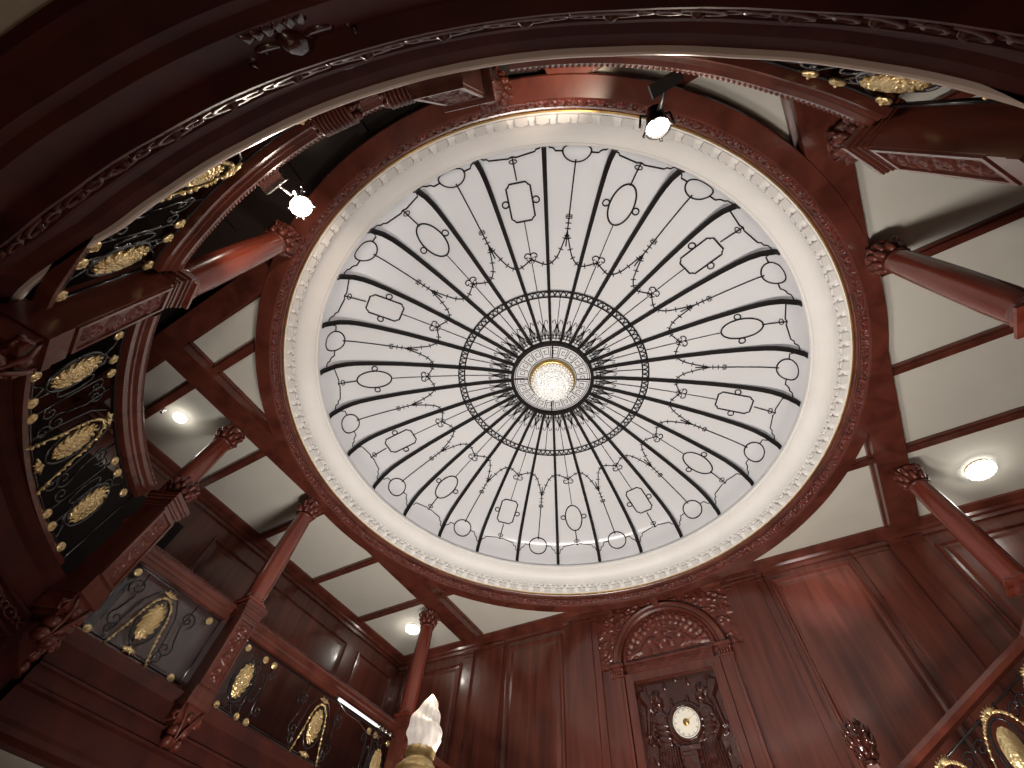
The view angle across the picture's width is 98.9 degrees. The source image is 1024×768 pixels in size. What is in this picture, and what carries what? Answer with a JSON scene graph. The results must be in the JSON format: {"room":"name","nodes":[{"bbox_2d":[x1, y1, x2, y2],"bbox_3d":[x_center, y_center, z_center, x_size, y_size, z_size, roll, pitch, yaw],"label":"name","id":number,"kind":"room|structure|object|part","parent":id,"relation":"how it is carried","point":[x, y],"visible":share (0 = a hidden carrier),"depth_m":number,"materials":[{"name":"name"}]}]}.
{"room":"grand staircase hall","nodes":[
{"label":"grand staircase hall","id":0,"kind":"room"},
{"bbox_2d":[0,0,53,767],"bbox_3d":[-0.049,1.797,3.209,12.600,0.840,10.858,-25,-64,18],"label":"wall","id":1,"kind":"structure","parent":0,"point":[12,12],"depth_m":1.18,"materials":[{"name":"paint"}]},
{"bbox_2d":[0,616,41,686],"bbox_3d":[-4.379,2.325,3.852,0.268,0.870,0.803,30,-62,-13],"label":"trim","id":2,"kind":"structure","parent":1,"relation":"attached to","point":[15,650],"depth_m":3.77,"materials":[{"name":"brown wood"}]},
{"bbox_2d":[18,535,164,674],"bbox_3d":[-4.492,2.179,4.620,0.335,1.605,0.381,-25,-64,18],"label":"newel post","id":3,"kind":"object","parent":2,"relation":"on","point":[34,656],"visible":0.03,"depth_m":4.13,"materials":[{"name":"brown wood"}]},
{"bbox_2d":[122,423,245,521],"bbox_3d":[-4.410,1.222,6.048,0.388,1.840,0.386,-25,-64,18],"label":"column","id":4,"kind":"structure","parent":3,"relation":"on","point":[227,437],"depth_m":6.28,"materials":[{"name":"brown wood"}]},
{"bbox_2d":[0,0,1023,637],"bbox_3d":[-1.388,-0.193,2.130,8.023,0.870,2.233,-25,-64,18],"label":"trim","id":5,"kind":"structure","parent":1,"relation":"attached to","point":[105,105],"depth_m":1.50,"materials":[{"name":"brown wood"}]},
{"bbox_2d":[12,311,161,565],"bbox_3d":[-3.630,0.455,3.823,0.349,1.070,2.337,23,-60,-9],"label":"balustrade","id":6,"kind":"object","parent":5,"relation":"on","point":[129,360],"visible":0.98,"depth_m":3.77,"materials":[{"name":"brown wood"}]},
{"bbox_3d":[-3.683,0.703,3.382,0.224,0.055,2.316,23,-60,-9],"label":"rail","id":7,"kind":"part","parent":6,"relation":"part of","materials":[{"name":"brown wood"}]},
{"bbox_2d":[29,328,133,558],"bbox_3d":[-3.641,0.499,3.735,0.161,0.796,2.249,23,-60,-9],"label":"iron grille","id":8,"kind":"object","parent":6,"relation":"attached to","point":[89,502],"depth_m":3.72,"materials":[{"name":"black metal"}]},
{"bbox_3d":[-3.605,0.239,4.185,0.342,0.225,2.337,23,-60,-9],"label":"handrail","id":9,"kind":"part","parent":6,"relation":"part of","materials":[{"name":"brown wood"}]},
{"bbox_2d":[0,258,196,380],"bbox_3d":[-2.868,-0.467,2.930,0.335,1.605,0.381,38,-64,-17],"label":"newel post","id":10,"kind":"object","parent":5,"relation":"on","point":[33,337],"visible":1,"depth_m":2.82,"materials":[{"name":"brown wood"}]},
{"bbox_3d":[-2.752,-0.476,3.122,0.018,0.680,0.200,38,-64,-17],"label":"carved panel","id":11,"kind":"part","parent":10,"relation":"part of","materials":[{"name":"brown wood"}]},
{"bbox_2d":[182,219,301,308],"bbox_3d":[-2.750,-1.281,4.439,0.388,1.840,0.386,37,-64,-16],"label":"column","id":12,"kind":"structure","parent":10,"relation":"on","point":[215,268],"depth_m":4.27,"materials":[{"name":"brown wood"}]},
{"bbox_2d":[28,475,200,648],"bbox_3d":[-3.938,1.666,4.452,0.365,1.910,0.382,4,-59,2],"label":"newel post","id":13,"kind":"object","parent":5,"relation":"on","point":[68,602],"visible":1,"depth_m":4.21,"materials":[{"name":"brown wood"}]},
{"bbox_3d":[-3.793,1.665,4.469,0.018,0.680,0.200,4,-59,2],"label":"carved panel","id":14,"kind":"part","parent":13,"relation":"part of","materials":[{"name":"brown wood"}]},
{"bbox_2d":[32,94,384,309],"bbox_3d":[-1.678,-1.266,2.653,2.583,1.070,0.393,-25,-64,18],"label":"balustrade","id":15,"kind":"object","parent":5,"relation":"on","point":[222,187],"visible":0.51,"depth_m":2.89,"materials":[{"name":"brown wood"}]},
{"bbox_3d":[-1.724,-1.027,2.208,2.560,0.055,0.264,-25,-64,18],"label":"rail","id":16,"kind":"part","parent":15,"relation":"part of","materials":[{"name":"brown wood"}]},
{"bbox_2d":[60,125,296,297],"bbox_3d":[-1.692,-1.232,2.560,2.489,0.796,0.178,-24,-64,17],"label":"iron grille","id":17,"kind":"object","parent":15,"relation":"attached to","point":[220,180],"depth_m":2.85,"materials":[{"name":"black metal"}]},
{"bbox_3d":[-1.653,-1.485,3.014,2.583,0.225,0.381,-25,-64,18],"label":"handrail","id":18,"kind":"part","parent":15,"relation":"part of","materials":[{"name":"brown wood"}]},
{"bbox_2d":[259,169,315,219],"bbox_3d":[-1.714,-1.458,3.430,0.275,0.374,0.335,-25,-64,18],"label":"spotlight","id":19,"kind":"object","parent":15,"relation":"attached to","point":[300,205],"visible":0.99,"depth_m":3.43,"materials":[{"name":"silver metal"}]},
{"bbox_2d":[310,100,363,136],"bbox_3d":[-0.987,-1.508,2.445,0.316,0.172,0.172,-16,-62,13],"label":"corbel","id":20,"kind":"object","parent":15,"relation":"attached to","point":[331,122],"visible":0.64,"depth_m":2.41,"materials":[{"name":"brown wood"}]},
{"bbox_2d":[235,13,357,70],"bbox_3d":[-0.688,-1.184,1.503,0.431,0.620,0.143,-11,-61,11],"label":"carved cartouche","id":21,"kind":"object","parent":5,"relation":"attached to","point":[296,43],"visible":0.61,"depth_m":1.35,"materials":[{"name":"brown wood"}]},
{"bbox_2d":[6,45,1023,303],"bbox_3d":[-0.400,-1.064,2.080,5.662,0.050,0.738,-7,-60,8],"label":"strip","id":22,"kind":"object","parent":5,"relation":"on","point":[978,89],"visible":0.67,"depth_m":1.83,"materials":[{"name":"beige wood"}]},
{"bbox_2d":[407,67,494,112],"bbox_3d":[-0.334,-1.700,2.354,0.335,1.005,0.335,-7,-60,9],"label":"newel post","id":23,"kind":"object","parent":22,"relation":"on","point":[466,89],"visible":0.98,"depth_m":2.22,"materials":[{"name":"brown wood"}]},
{"bbox_2d":[377,85,418,109],"bbox_3d":[-0.578,-1.602,2.358,0.315,0.172,0.172,-10,-61,10],"label":"roll","id":24,"kind":"object","parent":23,"relation":"attached to","point":[398,97],"visible":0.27,"depth_m":2.33,"materials":[{"name":"brown wood"}]},
{"bbox_3d":[-0.316,-1.520,2.316,0.200,0.680,0.018,-7,-60,9],"label":"carved panel","id":25,"kind":"part","parent":23,"relation":"part of","materials":[{"name":"brown wood"}]},
{"bbox_2d":[479,66,512,115],"bbox_3d":[-0.254,-2.443,3.559,0.388,1.840,0.386,-25,-64,18],"label":"column","id":26,"kind":"structure","parent":23,"relation":"on","point":[501,87],"depth_m":4.14,"materials":[{"name":"brown wood"}]},
{"bbox_2d":[509,55,1023,128],"bbox_3d":[1.074,-1.652,2.212,2.309,1.070,0.338,9,-59,-1],"label":"balustrade","id":27,"kind":"object","parent":5,"relation":"on","point":[862,98],"visible":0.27,"depth_m":2.52,"materials":[{"name":"brown wood"}]},
{"bbox_2d":[639,71,683,141],"bbox_3d":[0.986,-1.856,2.956,0.249,0.344,0.410,-7,-60,8],"label":"spotlight","id":28,"kind":"object","parent":27,"relation":"attached to","point":[658,125],"visible":1,"depth_m":2.97,"materials":[{"name":"black metal"}]},
{"bbox_2d":[752,59,1002,107],"bbox_3d":[1.065,-1.607,2.124,2.220,0.796,0.149,9,-59,-1],"label":"iron grille","id":29,"kind":"object","parent":27,"relation":"attached to","point":[863,89],"depth_m":2.40,"materials":[{"name":"black"}]},
{"bbox_3d":[1.042,-1.413,1.764,2.288,0.055,0.213,8,-59,-1],"label":"rail","id":30,"kind":"part","parent":27,"relation":"part of","materials":[{"name":"brown wood"}]},
{"bbox_2d":[831,97,1023,185],"bbox_3d":[2.312,-1.263,2.235,0.382,1.910,0.365,25,-61,-10],"label":"newel post","id":31,"kind":"object","parent":5,"relation":"on","point":[977,142],"visible":0.96,"depth_m":2.23,"materials":[{"name":"brown wood"}]},
{"bbox_3d":[2.249,-1.167,2.325,0.200,0.680,0.018,25,-61,-10],"label":"carved panel","id":32,"kind":"part","parent":31,"relation":"part of","materials":[{"name":"brown wood"}]},
{"bbox_3d":[4.924,1.520,2.653,0.270,0.870,6.450,-25,-64,18],"label":"trim","id":33,"kind":"structure","parent":1,"relation":"attached to","visible":0},
{"bbox_3d":[5.689,2.612,4.087,0.335,1.605,0.381,-25,-64,18],"label":"newel post","id":34,"kind":"object","parent":33,"relation":"on","visible":0},
{"bbox_2d":[893,463,1023,596],"bbox_3d":[5.653,1.750,5.580,0.388,1.840,0.386,-25,-64,18],"label":"column","id":35,"kind":"structure","parent":34,"relation":"on","point":[1000,564],"depth_m":5.37,"materials":[{"name":"brown wood"}]},
{"bbox_3d":[4.063,-0.142,2.584,0.335,1.605,0.381,-25,-64,18],"label":"newel post","id":36,"kind":"object","parent":33,"relation":"on","visible":0},
{"bbox_2d":[865,236,1023,339],"bbox_3d":[4.042,-0.981,4.090,0.388,1.840,0.386,-25,-64,18],"label":"column","id":37,"kind":"structure","parent":36,"relation":"on","point":[1000,300],"depth_m":3.88,"materials":[{"name":"brown wood"}]},
{"bbox_2d":[33,368,397,767],"bbox_3d":[-5.574,4.250,5.246,0.245,7.050,10.750,-25,-64,18],"label":"wall","id":38,"kind":"structure","parent":0,"point":[203,545],"depth_m":7.71,"materials":[{"name":"brown wood"}]},
{"bbox_2d":[31,409,183,627],"bbox_3d":[-6.827,1.410,5.089,0.050,3.100,4.700,-25,-64,18],"label":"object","id":39,"kind":"structure","parent":38,"relation":"in","point":[71,536],"depth_m":6.30,"materials":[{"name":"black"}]},
{"bbox_3d":[-4.440,4.618,7.645,0.045,2.050,3.620,-25,-64,18],"label":"raised panel","id":40,"kind":"part","parent":38,"relation":"part of","materials":[{"name":"brown wood"}]},
{"bbox_2d":[73,399,403,668],"bbox_3d":[-4.599,3.405,8.541,0.200,0.200,8.350,-25,-64,18],"label":"trim","id":41,"kind":"structure","parent":38,"relation":"attached to","point":[161,463],"depth_m":8.37,"materials":[{"name":"brown wood"}]},
{"bbox_3d":[-3.075,6.698,8.770,0.045,2.050,1.160,-25,-64,18],"label":"raised panel","id":42,"kind":"part","parent":38,"relation":"part of","materials":[{"name":"brown wood"}]},
{"bbox_2d":[24,64,545,388],"bbox_3d":[-1.924,-3.243,4.542,12.600,0.160,2.400,-25,-64,18],"label":"wall","id":43,"kind":"structure","parent":0,"point":[257,211],"depth_m":5.28,"materials":[{"name":"black paint"}]},
{"bbox_2d":[104,65,1023,654],"bbox_3d":[0.675,0.700,6.707,12.600,0.100,8.710,-25,-64,18],"label":"ceiling","id":44,"kind":"structure","parent":0,"point":[985,380],"depth_m":6.19,"materials":[{"name":"beige paint"}]},
{"bbox_2d":[144,382,194,419],"bbox_3d":[-5.479,0.312,6.845,1.800,0.090,0.140,-25,-64,18],"label":"trim","id":45,"kind":"structure","parent":44,"relation":"attached to","point":[186,387],"depth_m":6.75,"materials":[{"name":"brown wood"}]},
{"bbox_2d":[76,259,271,406],"bbox_3d":[-4.792,-0.633,6.181,4.150,0.178,0.350,-25,-64,18],"label":"trim","id":46,"kind":"structure","parent":44,"relation":"attached to","point":[241,291],"depth_m":5.86,"materials":[{"name":"brown wood"}]},
{"bbox_2d":[173,412,186,422],"bbox_3d":[-5.293,0.542,6.970,0.212,0.085,0.212,-25,-64,18],"label":"ceiling light","id":47,"kind":"object","parent":44,"relation":"attached to","point":[179,417],"visible":1,"depth_m":6.94,"materials":[{"name":"white"}]},
{"bbox_2d":[151,330,281,460],"bbox_3d":[-4.322,0.214,6.641,0.450,0.186,2.400,-25,-64,18],"label":"trim","id":48,"kind":"structure","parent":44,"relation":"attached to","point":[188,360],"depth_m":6.50,"materials":[{"name":"brown wood"}]},
{"bbox_2d":[197,450,265,488],"bbox_3d":[-4.744,1.432,7.450,1.800,0.090,0.140,-25,-64,18],"label":"trim","id":49,"kind":"structure","parent":44,"relation":"attached to","point":[258,454],"depth_m":7.42,"materials":[{"name":"brown wood"}]},
{"bbox_2d":[212,339,254,373],"bbox_3d":[-3.963,-0.394,6.310,1.010,0.090,0.140,-25,-64,18],"label":"trim","id":50,"kind":"structure","parent":44,"relation":"attached to","point":[249,348],"depth_m":6.29,"materials":[{"name":"brown wood"}]},
{"bbox_2d":[258,512,323,540],"bbox_3d":[-4.004,2.560,8.059,1.800,0.090,0.140,-25,-64,18],"label":"trim","id":51,"kind":"structure","parent":44,"relation":"attached to","point":[282,527],"depth_m":8.16,"materials":[{"name":"brown wood"}]},
{"bbox_2d":[272,457,401,575],"bbox_3d":[-2.916,2.344,7.792,0.417,0.186,3.200,-25,-64,18],"label":"trim","id":52,"kind":"structure","parent":44,"relation":"attached to","point":[280,463],"depth_m":7.28,"materials":[{"name":"brown wood"}]},
{"bbox_2d":[311,556,376,584],"bbox_3d":[-3.269,3.680,8.665,1.800,0.090,0.140,-25,-64,18],"label":"trim","id":53,"kind":"structure","parent":44,"relation":"attached to","point":[363,563],"depth_m":8.64,"materials":[{"name":"brown wood"}]},
{"bbox_2d":[357,599,421,622],"bbox_3d":[-2.545,4.785,9.262,1.800,0.090,0.140,-25,-64,18],"label":"trim","id":54,"kind":"structure","parent":44,"relation":"attached to","point":[412,603],"depth_m":9.24,"materials":[{"name":"brown wood"}]},
{"bbox_2d":[405,623,419,634],"bbox_3d":[-2.171,5.366,9.553,0.328,0.131,0.328,-25,-64,18],"label":"ceiling light","id":55,"kind":"object","parent":44,"relation":"attached to","point":[413,629],"visible":1,"depth_m":9.50,"materials":[{"name":"white glass"}]},
{"bbox_2d":[440,590,452,597],"bbox_3d":[-1.255,4.184,8.807,0.488,0.090,0.140,-25,-64,18],"label":"trim","id":56,"kind":"structure","parent":44,"relation":"attached to","point":[443,594],"depth_m":8.80,"materials":[{"name":"brown wood"}]},
{"bbox_2d":[544,65,604,73],"bbox_3d":[2.159,-3.869,3.729,4.150,0.178,0.350,-25,-64,18],"label":"trim","id":57,"kind":"structure","parent":44,"relation":"attached to","point":[570,69],"depth_m":4.24,"materials":[{"name":"brown wood"}]},
{"bbox_2d":[675,72,698,86],"bbox_3d":[1.986,-3.162,4.211,1.010,0.090,0.140,-25,-64,18],"label":"trim","id":58,"kind":"structure","parent":44,"relation":"attached to","point":[688,78],"depth_m":4.30,"materials":[{"name":"brown wood"}]},
{"bbox_2d":[780,97,854,181],"bbox_3d":[2.758,-3.081,4.143,0.450,0.186,2.400,-25,-64,18],"label":"trim","id":59,"kind":"structure","parent":44,"relation":"attached to","point":[808,127],"depth_m":4.39,"materials":[{"name":"brown wood"}]},
{"bbox_2d":[827,124,846,162],"bbox_3d":[3.244,-1.972,3.565,0.388,1.840,0.386,-25,-64,18],"label":"trim","id":60,"kind":"structure","parent":59,"relation":"attached to","point":[831,148],"depth_m":4.31,"materials":[{"name":"brown wood"}]},
{"bbox_2d":[848,456,872,471],"bbox_3d":[5.146,1.205,6.548,0.488,0.090,0.140,-25,-64,18],"label":"trim","id":61,"kind":"structure","parent":44,"relation":"attached to","point":[864,461],"depth_m":6.50,"materials":[{"name":"brown wood"}]},
{"bbox_2d":[830,170,897,408],"bbox_3d":[4.151,-0.945,5.298,0.417,0.186,3.200,-25,-64,18],"label":"trim","id":62,"kind":"structure","parent":44,"relation":"attached to","point":[846,185],"depth_m":4.67,"materials":[{"name":"brown wood"}]},
{"bbox_2d":[880,202,1023,277],"bbox_3d":[4.976,-1.620,4.891,1.800,0.090,0.140,-25,-64,18],"label":"trim","id":63,"kind":"structure","parent":44,"relation":"attached to","point":[1010,215],"depth_m":4.82,"materials":[{"name":"brown wood"}]},
{"bbox_2d":[891,323,1013,375],"bbox_3d":[5.711,-0.500,5.496,1.800,0.090,0.140,-25,-64,18],"label":"trim","id":64,"kind":"structure","parent":44,"relation":"attached to","point":[1002,330],"depth_m":5.51,"materials":[{"name":"brown wood"}]},
{"bbox_2d":[934,89,975,99],"bbox_3d":[4.236,-2.748,4.281,1.800,0.090,0.140,-25,-64,18],"label":"trim","id":65,"kind":"structure","parent":44,"relation":"attached to","point":[954,94],"depth_m":4.22,"materials":[{"name":"brown wood"}]},
{"bbox_2d":[906,406,1023,452],"bbox_3d":[6.436,0.605,6.093,1.800,0.090,0.140,-25,-64,18],"label":"trim","id":66,"kind":"structure","parent":44,"relation":"attached to","point":[1017,413],"depth_m":6.09,"materials":[{"name":"brown wood"}]},
{"bbox_2d":[965,459,997,480],"bbox_3d":[6.886,1.276,6.417,0.390,0.156,0.390,-25,-64,18],"label":"ceiling light","id":67,"kind":"object","parent":44,"relation":"attached to","point":[981,469],"visible":1,"depth_m":6.37,"materials":[{"name":"white glass"}]},
{"bbox_2d":[379,510,1023,767],"bbox_3d":[2.640,5.813,5.532,13.000,7.050,0.320,-25,-64,18],"label":"wall","id":68,"kind":"structure","parent":0,"point":[889,638],"depth_m":6.63,"materials":[{"name":"brown wood"}]},
{"bbox_2d":[0,628,313,767],"bbox_3d":[-2.977,5.197,5.441,0.270,0.870,6.450,-25,-64,18],"label":"trim","id":69,"kind":"structure","parent":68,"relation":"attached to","point":[84,703],"depth_m":4.46,"materials":[{"name":"brown wood"}]},
{"bbox_2d":[75,544,236,688],"bbox_3d":[-4.150,2.764,5.229,0.209,1.070,1.355,-25,-64,18],"label":"balustrade","id":70,"kind":"object","parent":69,"relation":"on","point":[157,562],"visible":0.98,"depth_m":5.31,"materials":[{"name":"brown wood"}]},
{"bbox_3d":[-4.209,3.026,4.797,0.080,0.055,1.340,-25,-64,18],"label":"rail","id":71,"kind":"part","parent":70,"relation":"part of","materials":[{"name":"brown wood"}]},
{"bbox_3d":[-4.129,2.546,5.590,0.200,0.225,1.340,-25,-64,18],"label":"handrail","id":72,"kind":"part","parent":70,"relation":"part of","materials":[{"name":"brown wood"}]},
{"bbox_2d":[159,598,267,752],"bbox_3d":[-3.624,3.466,5.314,0.335,1.605,0.381,-25,-64,18],"label":"newel post","id":73,"kind":"object","parent":69,"relation":"on","point":[187,712],"visible":1,"depth_m":5.18,"materials":[{"name":"brown wood"}]},
{"bbox_3d":[-3.494,3.320,5.425,0.018,0.680,0.200,-25,-64,18],"label":"carved panel","id":74,"kind":"part","parent":73,"relation":"part of","materials":[{"name":"brown wood"}]},
{"bbox_2d":[235,498,322,608],"bbox_3d":[-3.513,2.555,6.767,0.388,1.840,0.386,-25,-64,18],"label":"column","id":75,"kind":"structure","parent":73,"relation":"on","point":[307,510],"depth_m":6.59,"materials":[{"name":"brown wood"}]},
{"bbox_2d":[211,621,395,767],"bbox_3d":[-2.800,4.821,6.340,0.209,1.070,3.375,-25,-64,18],"label":"balustrade","id":76,"kind":"object","parent":69,"relation":"on","point":[262,637],"visible":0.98,"depth_m":6.25,"materials":[{"name":"brown wood"}]},
{"bbox_3d":[-2.859,5.083,5.909,0.080,0.055,3.360,-25,-64,18],"label":"rail","id":77,"kind":"part","parent":76,"relation":"part of","materials":[{"name":"brown wood"}]},
{"bbox_3d":[-2.780,4.603,6.701,0.200,0.225,3.360,-25,-64,18],"label":"handrail","id":78,"kind":"part","parent":76,"relation":"part of","materials":[{"name":"brown wood"}]},
{"bbox_2d":[335,695,393,745],"bbox_3d":[-2.301,5.290,6.829,0.087,0.200,1.390,-25,-64,18],"label":"tube light","id":79,"kind":"object","parent":76,"relation":"attached to","point":[379,727],"visible":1,"depth_m":6.83,"materials":[{"name":"white glass"}]},
{"bbox_2d":[384,715,410,767],"bbox_3d":[-1.840,6.117,6.743,0.335,1.605,0.381,-25,-64,18],"label":"newel post","id":80,"kind":"object","parent":69,"relation":"on","point":[398,745],"visible":0.51,"depth_m":7.06,"materials":[{"name":"brown wood"}]},
{"bbox_3d":[-1.709,5.971,6.854,0.018,0.680,0.200,-25,-64,18],"label":"carved panel","id":81,"kind":"part","parent":80,"relation":"part of","materials":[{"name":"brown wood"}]},
{"bbox_2d":[394,609,439,717],"bbox_3d":[-1.731,5.167,8.173,0.388,1.840,0.386,-25,-64,18],"label":"column","id":82,"kind":"structure","parent":80,"relation":"on","point":[429,619],"depth_m":8.02,"materials":[{"name":"brown wood"}]},
{"bbox_2d":[393,573,482,644],"bbox_3d":[-1.473,4.557,8.988,0.450,0.186,2.600,-25,-64,18],"label":"trim","id":83,"kind":"structure","parent":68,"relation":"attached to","point":[451,616],"depth_m":8.94,"materials":[{"name":"brown wood"}]},
{"bbox_3d":[-1.827,7.119,8.380,1.480,3.120,0.050,-25,-64,18],"label":"raised panel","id":84,"kind":"part","parent":68,"relation":"part of","materials":[{"name":"brown wood"}]},
{"bbox_2d":[401,609,612,667],"bbox_3d":[-0.351,5.481,9.439,5.320,0.200,0.200,-25,-64,18],"label":"trim","id":85,"kind":"structure","parent":68,"relation":"attached to","point":[554,622],"depth_m":9.32,"materials":[{"name":"brown wood"}]},
{"bbox_3d":[0.352,6.086,7.647,1.280,3.200,0.050,-25,-64,18],"label":"raised panel","id":86,"kind":"part","parent":68,"relation":"part of","materials":[{"name":"brown wood"}]},
{"bbox_2d":[284,111,851,593],"bbox_3d":[0.637,0.552,6.795,8.300,0.405,8.300,-25,-64,18],"label":"trim","id":87,"kind":"structure","parent":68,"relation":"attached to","point":[815,275],"depth_m":6.05,"materials":[{"name":"white paint"}]},
{"bbox_2d":[319,145,808,565],"bbox_3d":[0.688,0.163,7.454,7.577,1.130,7.577,-3,-60,6],"label":"glass dome","id":88,"kind":"object","parent":87,"relation":"on","point":[680,325],"visible":0.98,"depth_m":7.32,"materials":[{"name":"white glass"}]},
{"bbox_2d":[529,359,574,400],"bbox_3d":[0.708,0.016,7.702,0.830,0.432,0.830,-25,-64,18],"label":"chandelier","id":89,"kind":"object","parent":88,"relation":"hanging from","point":[552,381],"visible":1,"depth_m":7.63,"materials":[{"name":"white glass"}]},
{"bbox_2d":[255,73,888,611],"bbox_3d":[0.618,0.698,6.548,8.740,0.220,8.740,-25,-64,18],"label":"trim","id":90,"kind":"structure","parent":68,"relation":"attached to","point":[714,121],"depth_m":5.30,"materials":[{"name":"brown wood"}]},
{"bbox_2d":[597,586,773,767],"bbox_3d":[2.580,5.072,6.636,2.480,4.190,0.240,-25,-64,18],"label":"surround","id":91,"kind":"object","parent":68,"relation":"attached to","point":[674,636],"visible":0.97,"depth_m":7.41,"materials":[{"name":"brown wood"}]},
{"bbox_2d":[636,669,742,767],"bbox_3d":[2.578,5.276,6.360,1.320,1.950,0.120,-25,-64,18],"label":"carved relief","id":92,"kind":"object","parent":91,"relation":"attached to","point":[716,747],"visible":0.97,"depth_m":6.60,"materials":[{"name":"brown wood"}]},
{"bbox_2d":[667,701,703,767],"bbox_3d":[2.615,5.273,6.321,0.600,1.250,0.120,-25,-64,18],"label":"clock","id":93,"kind":"object","parent":92,"relation":"on","point":[684,754],"depth_m":6.37,"materials":[{"name":"brown wood"}]},
{"bbox_2d":[670,704,702,741],"bbox_3d":[2.621,5.084,6.587,0.470,0.470,0.042,-25,-64,18],"label":"wall clock","id":94,"kind":"object","parent":92,"relation":"attached to","point":[685,722],"visible":1,"depth_m":6.57,"materials":[{"name":"white"}]},
{"bbox_3d":[2.555,5.439,6.080,1.600,2.860,0.124,-25,-64,18],"label":"frame","id":95,"kind":"part","parent":91,"relation":"part of","materials":[{"name":"brown wood"}]},
{"bbox_2d":[701,488,1023,590],"bbox_3d":[5.849,2.595,7.252,5.520,0.200,0.200,-25,-64,18],"label":"trim","id":96,"kind":"structure","parent":68,"relation":"attached to","point":[1013,501],"depth_m":7.25,"materials":[{"name":"brown wood"}]},
{"bbox_3d":[4.911,3.964,6.038,1.280,3.200,0.050,-25,-64,18],"label":"raised panel","id":97,"kind":"part","parent":68,"relation":"part of","materials":[{"name":"brown wood"}]},
{"bbox_2d":[864,402,920,532],"bbox_3d":[5.608,1.262,6.490,0.450,0.186,2.600,-25,-64,18],"label":"trim","id":98,"kind":"structure","parent":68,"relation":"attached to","point":[885,444],"depth_m":6.38,"materials":[{"name":"brown wood"}]},
{"bbox_3d":[7.085,2.972,5.236,1.480,3.120,0.050,-25,-64,18],"label":"raised panel","id":99,"kind":"part","parent":68,"relation":"part of","materials":[{"name":"brown wood"}]},
{"bbox_3d":[-0.305,3.503,0.232,12.600,0.100,10.750,-25,-64,18],"label":"floor","id":100,"kind":"structure","parent":0,"visible":0},
{"bbox_2d":[395,694,441,767],"bbox_3d":[-0.509,2.306,1.152,0.520,2.668,0.520,-25,-64,18],"label":"torch","id":101,"kind":"object","parent":100,"relation":"on","point":[424,731],"visible":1,"depth_m":2.09,"materials":[{"name":"white glass"}]},
{"bbox_2d":[395,743,435,767],"bbox_3d":[-0.445,1.819,1.975,0.209,0.285,0.209,-25,-64,18],"label":"brass cup","id":102,"kind":"object","parent":101,"relation":"on","point":[417,755],"depth_m":2.03,"materials":[{"name":"gold metal"}]},
{"bbox_2d":[406,694,441,752],"bbox_3d":[-0.430,1.691,2.190,0.175,0.250,0.172,-25,-64,18],"label":"shade","id":103,"kind":"object","parent":101,"relation":"hanging from","point":[424,731],"depth_m":2.12,"materials":[{"name":"white glass"}]},
{"bbox_2d":[840,717,879,767],"bbox_3d":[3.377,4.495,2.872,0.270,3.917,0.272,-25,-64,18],"label":"finial","id":104,"kind":"object","parent":100,"relation":"on","point":[860,740],"depth_m":4.34,"materials":[{"name":"brown wood"}]},
{"bbox_2d":[896,616,1023,767],"bbox_3d":[4.584,3.420,3.983,2.064,2.420,0.170,-25,-64,18],"label":"balustrade","id":105,"kind":"object","parent":104,"relation":"attached to","point":[1011,744],"visible":1,"depth_m":4.27,"materials":[{"name":"brown wood"}]},
{"bbox_2d":[946,673,1023,767],"bbox_3d":[4.593,3.393,4.021,2.050,1.729,0.023,-25,-64,18],"label":"iron grille","id":106,"kind":"object","parent":105,"relation":"attached to","point":[1003,734],"depth_m":4.16,"materials":[{"name":"black metal"}]},
{"bbox_3d":[-0.042,6.087,4.078,0.270,3.917,0.272,-25,-64,18],"label":"stair newel","id":107,"kind":"structure","parent":100,"relation":"on","visible":0},
{"bbox_2d":[432,756,450,767],"bbox_3d":[-0.791,5.921,5.880,2.064,2.420,0.170,-25,-64,18],"label":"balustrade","id":108,"kind":"object","parent":107,"relation":"attached to","point":[437,761],"visible":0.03,"depth_m":6.53,"materials":[{"name":"brown wood"}]}
]}

